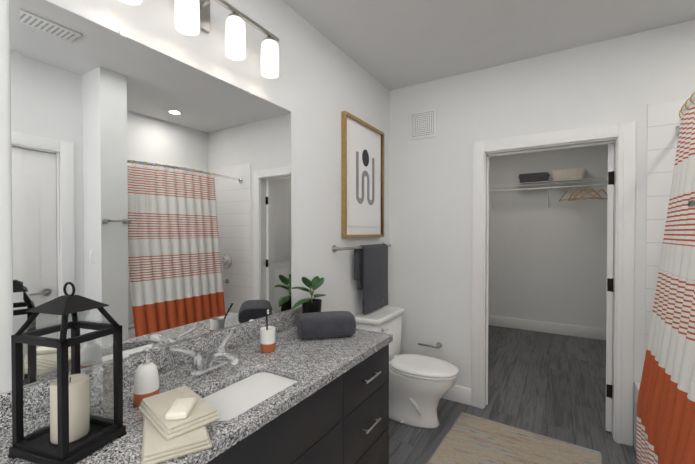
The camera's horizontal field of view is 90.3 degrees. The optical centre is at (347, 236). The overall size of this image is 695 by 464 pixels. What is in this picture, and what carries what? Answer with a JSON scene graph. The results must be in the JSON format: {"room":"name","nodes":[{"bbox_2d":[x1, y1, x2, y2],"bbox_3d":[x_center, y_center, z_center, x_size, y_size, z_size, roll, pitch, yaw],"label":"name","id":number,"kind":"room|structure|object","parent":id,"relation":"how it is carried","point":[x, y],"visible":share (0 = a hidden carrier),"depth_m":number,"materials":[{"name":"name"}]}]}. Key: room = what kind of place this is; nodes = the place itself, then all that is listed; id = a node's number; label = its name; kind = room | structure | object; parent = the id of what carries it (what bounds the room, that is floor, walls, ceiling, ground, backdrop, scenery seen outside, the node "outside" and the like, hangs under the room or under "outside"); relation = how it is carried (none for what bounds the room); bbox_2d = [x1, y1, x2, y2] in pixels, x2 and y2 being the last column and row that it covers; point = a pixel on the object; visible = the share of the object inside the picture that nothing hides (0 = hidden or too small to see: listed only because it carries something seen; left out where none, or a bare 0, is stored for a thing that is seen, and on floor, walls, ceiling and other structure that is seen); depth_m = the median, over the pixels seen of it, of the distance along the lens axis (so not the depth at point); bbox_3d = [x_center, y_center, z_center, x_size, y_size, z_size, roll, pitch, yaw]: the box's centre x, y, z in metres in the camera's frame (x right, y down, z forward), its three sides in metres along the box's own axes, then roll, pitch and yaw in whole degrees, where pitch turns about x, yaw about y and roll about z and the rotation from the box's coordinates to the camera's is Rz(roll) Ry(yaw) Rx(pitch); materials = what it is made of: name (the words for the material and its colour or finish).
{"room":"bathroom","nodes":[
{"label":"bathroom","id":0,"kind":"room"},
{"bbox_2d":[0,307,302,430],"bbox_3d":[-0.632,0.486,1.522,0.021,0.100,1.520,0,1,31],"label":"backsplash","id":1,"kind":"structure","parent":0,"relation":"attached to","point":[281,321],"depth_m":1.24,"materials":[{"name":"grey stone"}]},
{"bbox_2d":[0,0,389,393],"bbox_3d":[0.000,0.023,2.689,0.120,2.730,6.940,0,1,31],"label":"wall","id":2,"kind":"structure","parent":0,"point":[319,85],"depth_m":2.07,"materials":[{"name":"paint"}]},
{"bbox_2d":[9,0,290,385],"bbox_3d":[-0.645,-0.149,1.505,0.010,1.170,1.210,0,1,31],"label":"mirror","id":3,"kind":"object","parent":2,"relation":"attached to","point":[151,197],"visible":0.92,"depth_m":1.28,"materials":[{"name":"clear glass"}]},
{"bbox_2d":[119,0,278,78],"bbox_3d":[-0.588,-0.928,1.469,0.136,0.230,0.798,0,1,31],"label":"sconce","id":4,"kind":"object","parent":2,"relation":"attached to","point":[192,17],"visible":0.98,"depth_m":1.52,"materials":[{"name":"white glass"}]},
{"bbox_2d":[332,242,390,313],"bbox_3d":[0.153,0.322,2.734,0.099,0.531,0.842,0,1,31],"label":"bar","id":5,"kind":"object","parent":2,"relation":"attached to","point":[371,269],"visible":1,"depth_m":2.70,"materials":[{"name":"grey fabric"}]},
{"bbox_2d":[354,245,387,313],"bbox_3d":[0.198,0.333,2.777,0.064,0.509,0.481,0,1,31],"label":"towel","id":6,"kind":"object","parent":5,"relation":"hanging from","point":[370,261],"depth_m":2.71,"materials":[{"name":"grey fabric"}]},
{"bbox_2d":[341,111,383,237],"bbox_3d":[0.139,-0.448,2.764,0.034,0.910,0.649,0,1,31],"label":"framed art","id":7,"kind":"object","parent":2,"relation":"attached to","point":[362,178],"visible":1,"depth_m":2.71,"materials":[{"name":"white paper"}]},
{"bbox_2d":[282,0,694,90],"bbox_3d":[1.173,-1.364,1.958,2.870,0.060,6.940,0,1,31],"label":"ceiling","id":8,"kind":"structure","parent":0,"point":[389,45],"depth_m":2.21,"materials":[{"name":"paint"}]},
{"bbox_2d":[389,325,635,463],"bbox_3d":[1.173,1.426,1.989,2.870,0.060,6.940,0,1,31],"label":"floor","id":9,"kind":"structure","parent":0,"point":[552,385],"depth_m":2.96,"materials":[{"name":"grey wood"}]},
{"bbox_2d":[196,339,392,463],"bbox_3d":[-0.389,0.989,1.379,0.586,0.829,1.520,0,1,31],"label":"bathroom vanity","id":10,"kind":"object","parent":9,"relation":"on","point":[345,420],"depth_m":1.42,"materials":[{"name":"wood"}]},
{"bbox_2d":[0,327,391,463],"bbox_3d":[-0.395,0.556,1.378,0.576,0.035,1.520,0,1,31],"label":"countertop","id":11,"kind":"structure","parent":10,"relation":"on","point":[313,362],"depth_m":1.25,"materials":[{"name":"grey stone"}]},
{"bbox_2d":[8,282,126,463],"bbox_3d":[-0.720,0.330,0.896,0.188,0.425,0.164,0,1,18],"label":"lantern","id":12,"kind":"object","parent":11,"relation":"on","point":[73,431],"visible":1,"depth_m":0.87,"materials":[{"name":"black metal"}]},
{"bbox_2d":[133,347,160,406],"bbox_3d":[-0.653,0.451,1.126,0.075,0.177,0.079,0,1,31],"label":"soap dispenser","id":13,"kind":"object","parent":11,"relation":"on","point":[146,381],"visible":0.92,"depth_m":1.10,"materials":[{"name":"ceramic"}]},
{"bbox_2d":[139,386,219,463],"bbox_3d":[-0.481,0.501,0.963,0.308,0.082,0.264,0,1,31],"label":"towel","id":14,"kind":"object","parent":11,"relation":"on","point":[176,421],"visible":1,"depth_m":0.91,"materials":[{"name":"beige fabric"}]},
{"bbox_2d":[168,327,243,378],"bbox_3d":[-0.503,0.475,1.361,0.190,0.124,0.306,0,1,31],"label":"faucet","id":15,"kind":"object","parent":11,"relation":"on","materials":[{"name":"silver metal"}]},
{"bbox_2d":[199,367,295,422],"bbox_3d":[-0.362,0.649,1.236,0.300,0.172,0.450,0,1,31],"label":"sink","id":16,"kind":"object","parent":11,"relation":"in","point":[236,396],"depth_m":1.28,"materials":[{"name":"white ceramic"}]},
{"bbox_2d":[260,309,274,352],"bbox_3d":[-0.377,0.443,1.631,0.096,0.183,0.092,0,1,31],"label":"toothbrush cup","id":17,"kind":"object","parent":11,"relation":"on","point":[267,338],"visible":1,"depth_m":1.59,"materials":[{"name":"ceramic"}]},
{"bbox_2d":[292,276,325,312],"bbox_3d":[-0.214,0.379,2.051,0.121,0.302,0.310,0,1,31],"label":"potted plant","id":18,"kind":"object","parent":11,"relation":"on","point":[309,305],"visible":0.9,"depth_m":2.02,"materials":[{"name":"green plant"}]},
{"bbox_2d":[297,311,355,338],"bbox_3d":[-0.115,0.474,1.869,0.298,0.115,0.197,0,1,-15],"label":"bath towel","id":19,"kind":"object","parent":11,"relation":"on","point":[316,325],"visible":1,"depth_m":1.79,"materials":[{"name":"grey fabric"}]},
{"bbox_2d":[354,306,458,428],"bbox_3d":[0.474,0.998,2.645,0.735,0.782,0.514,0,1,31],"label":"toilet","id":20,"kind":"object","parent":9,"relation":"on","point":[420,386],"visible":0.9,"depth_m":2.53,"materials":[{"name":"ceramic"}]},
{"bbox_2d":[425,411,603,463],"bbox_3d":[0.845,1.393,1.857,0.977,0.008,1.545,0,1,31],"label":"rug","id":21,"kind":"object","parent":9,"relation":"on","point":[468,438],"visible":1,"depth_m":2.27,"materials":[{"name":"beige fabric"}]},
{"bbox_2d":[634,382,639,450],"bbox_3d":[1.894,1.187,1.476,0.854,0.430,1.405,0,1,31],"label":"bathtub","id":22,"kind":"object","parent":9,"relation":"on","point":[636,388],"visible":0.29,"depth_m":2.22,"materials":[{"name":"ceramic"}]},
{"bbox_2d":[389,20,694,444],"bbox_3d":[1.594,0.025,2.548,2.750,2.730,0.120,0,1,31],"label":"wall","id":23,"kind":"structure","parent":0,"point":[627,78],"depth_m":2.83,"materials":[{"name":"paint"}]},
{"bbox_2d":[409,108,436,139],"bbox_3d":[0.658,-0.981,3.028,0.245,0.245,0.015,0,1,31],"label":"air vent","id":24,"kind":"object","parent":23,"relation":"in","point":[422,124],"visible":1,"depth_m":3.02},
{"bbox_2d":[418,342,441,348],"bbox_3d":[0.708,0.935,2.982,0.194,0.048,0.078,0,1,31],"label":"paper holder","id":25,"kind":"object","parent":23,"relation":"attached to","point":[438,345],"visible":1,"depth_m":2.96,"materials":[{"name":"silver metal"}]},
{"bbox_2d":[442,385,470,404],"bbox_3d":[0.715,1.317,3.021,0.710,0.135,0.014,0,1,31],"label":"baseboard","id":26,"kind":"structure","parent":23,"relation":"attached to","point":[456,393],"depth_m":2.87,"materials":[{"name":"paint"}]},
{"bbox_2d":[471,121,635,445],"bbox_3d":[1.492,0.354,2.614,0.870,2.070,0.124,0,1,31],"label":"door frame","id":27,"kind":"structure","parent":23,"relation":"attached to","point":[614,141],"depth_m":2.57,"materials":[{"name":"paint"}]},
{"bbox_2d":[605,144,613,431],"bbox_3d":[2.125,0.360,2.720,0.213,2.032,0.802,0,1,31],"label":"closet door","id":28,"kind":"structure","parent":23,"relation":"in","point":[609,306],"depth_m":2.43,"materials":[{"name":"paint"}]},
{"bbox_2d":[488,144,607,328],"bbox_3d":[2.754,-0.003,5.003,2.170,2.730,0.120,0,1,31],"label":"wall","id":29,"kind":"structure","parent":0,"point":[546,264],"depth_m":4.88,"materials":[{"name":"paint"}]},
{"bbox_2d":[488,315,605,339],"bbox_3d":[2.663,1.287,4.994,1.980,0.150,0.014,0,1,31],"label":"baseboard","id":30,"kind":"structure","parent":29,"relation":"attached to","point":[566,329],"depth_m":4.87,"materials":[{"name":"paint"}]},
{"bbox_2d":[489,177,607,210],"bbox_3d":[2.539,-0.561,4.760,2.013,0.372,0.508,0,1,31],"label":"wire closet shelf","id":31,"kind":"object","parent":29,"relation":"attached to","point":[575,186],"visible":0.71,"depth_m":4.54,"materials":[{"name":"silver metal"}]},
{"bbox_2d":[518,172,549,184],"bbox_3d":[2.602,-0.805,4.832,0.398,0.126,0.246,0,1,31],"label":"basket","id":32,"kind":"object","parent":31,"relation":"on","point":[540,177],"visible":0.88,"depth_m":4.74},
{"bbox_2d":[549,168,587,181],"bbox_3d":[2.943,-0.810,4.619,0.433,0.141,0.256,0,1,31],"label":"basket","id":33,"kind":"object","parent":31,"relation":"on","point":[567,175],"visible":0.88,"depth_m":4.53,"materials":[{"name":"beige fabric"}]},
{"bbox_3d":[1.478,0.045,0.768,0.855,2.730,0.200,0,1,31],"label":"wall","id":34,"kind":"structure","parent":0,"visible":0},
{"bbox_2d":[636,92,694,463],"bbox_3d":[1.618,0.291,1.631,0.313,1.958,1.414,0,1,31],"label":"shower curtain","id":35,"kind":"object","parent":34,"relation":"hanging from","point":[665,434],"visible":1,"depth_m":1.59,"materials":[{"name":"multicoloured fabric"}]},
{"bbox_2d":[688,200,694,206],"bbox_3d":[1.078,-0.103,1.010,0.080,0.040,0.190,0,1,31],"label":"bar","id":36,"kind":"object","parent":34,"relation":"attached to","point":[691,203],"visible":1,"depth_m":1.08,"materials":[{"name":"silver metal"}]},
{"bbox_3d":[2.264,0.041,1.120,0.120,2.730,1.620,0,1,31],"label":"wall","id":37,"kind":"structure","parent":0,"visible":0},
{"bbox_2d":[645,99,689,354],"bbox_3d":[1.923,0.059,1.445,0.800,1.815,1.420,0,1,31],"label":"wall","id":38,"kind":"structure","parent":37,"relation":"attached to","point":[663,118],"depth_m":2.22,"materials":[{"name":"white tile"}]}
]}

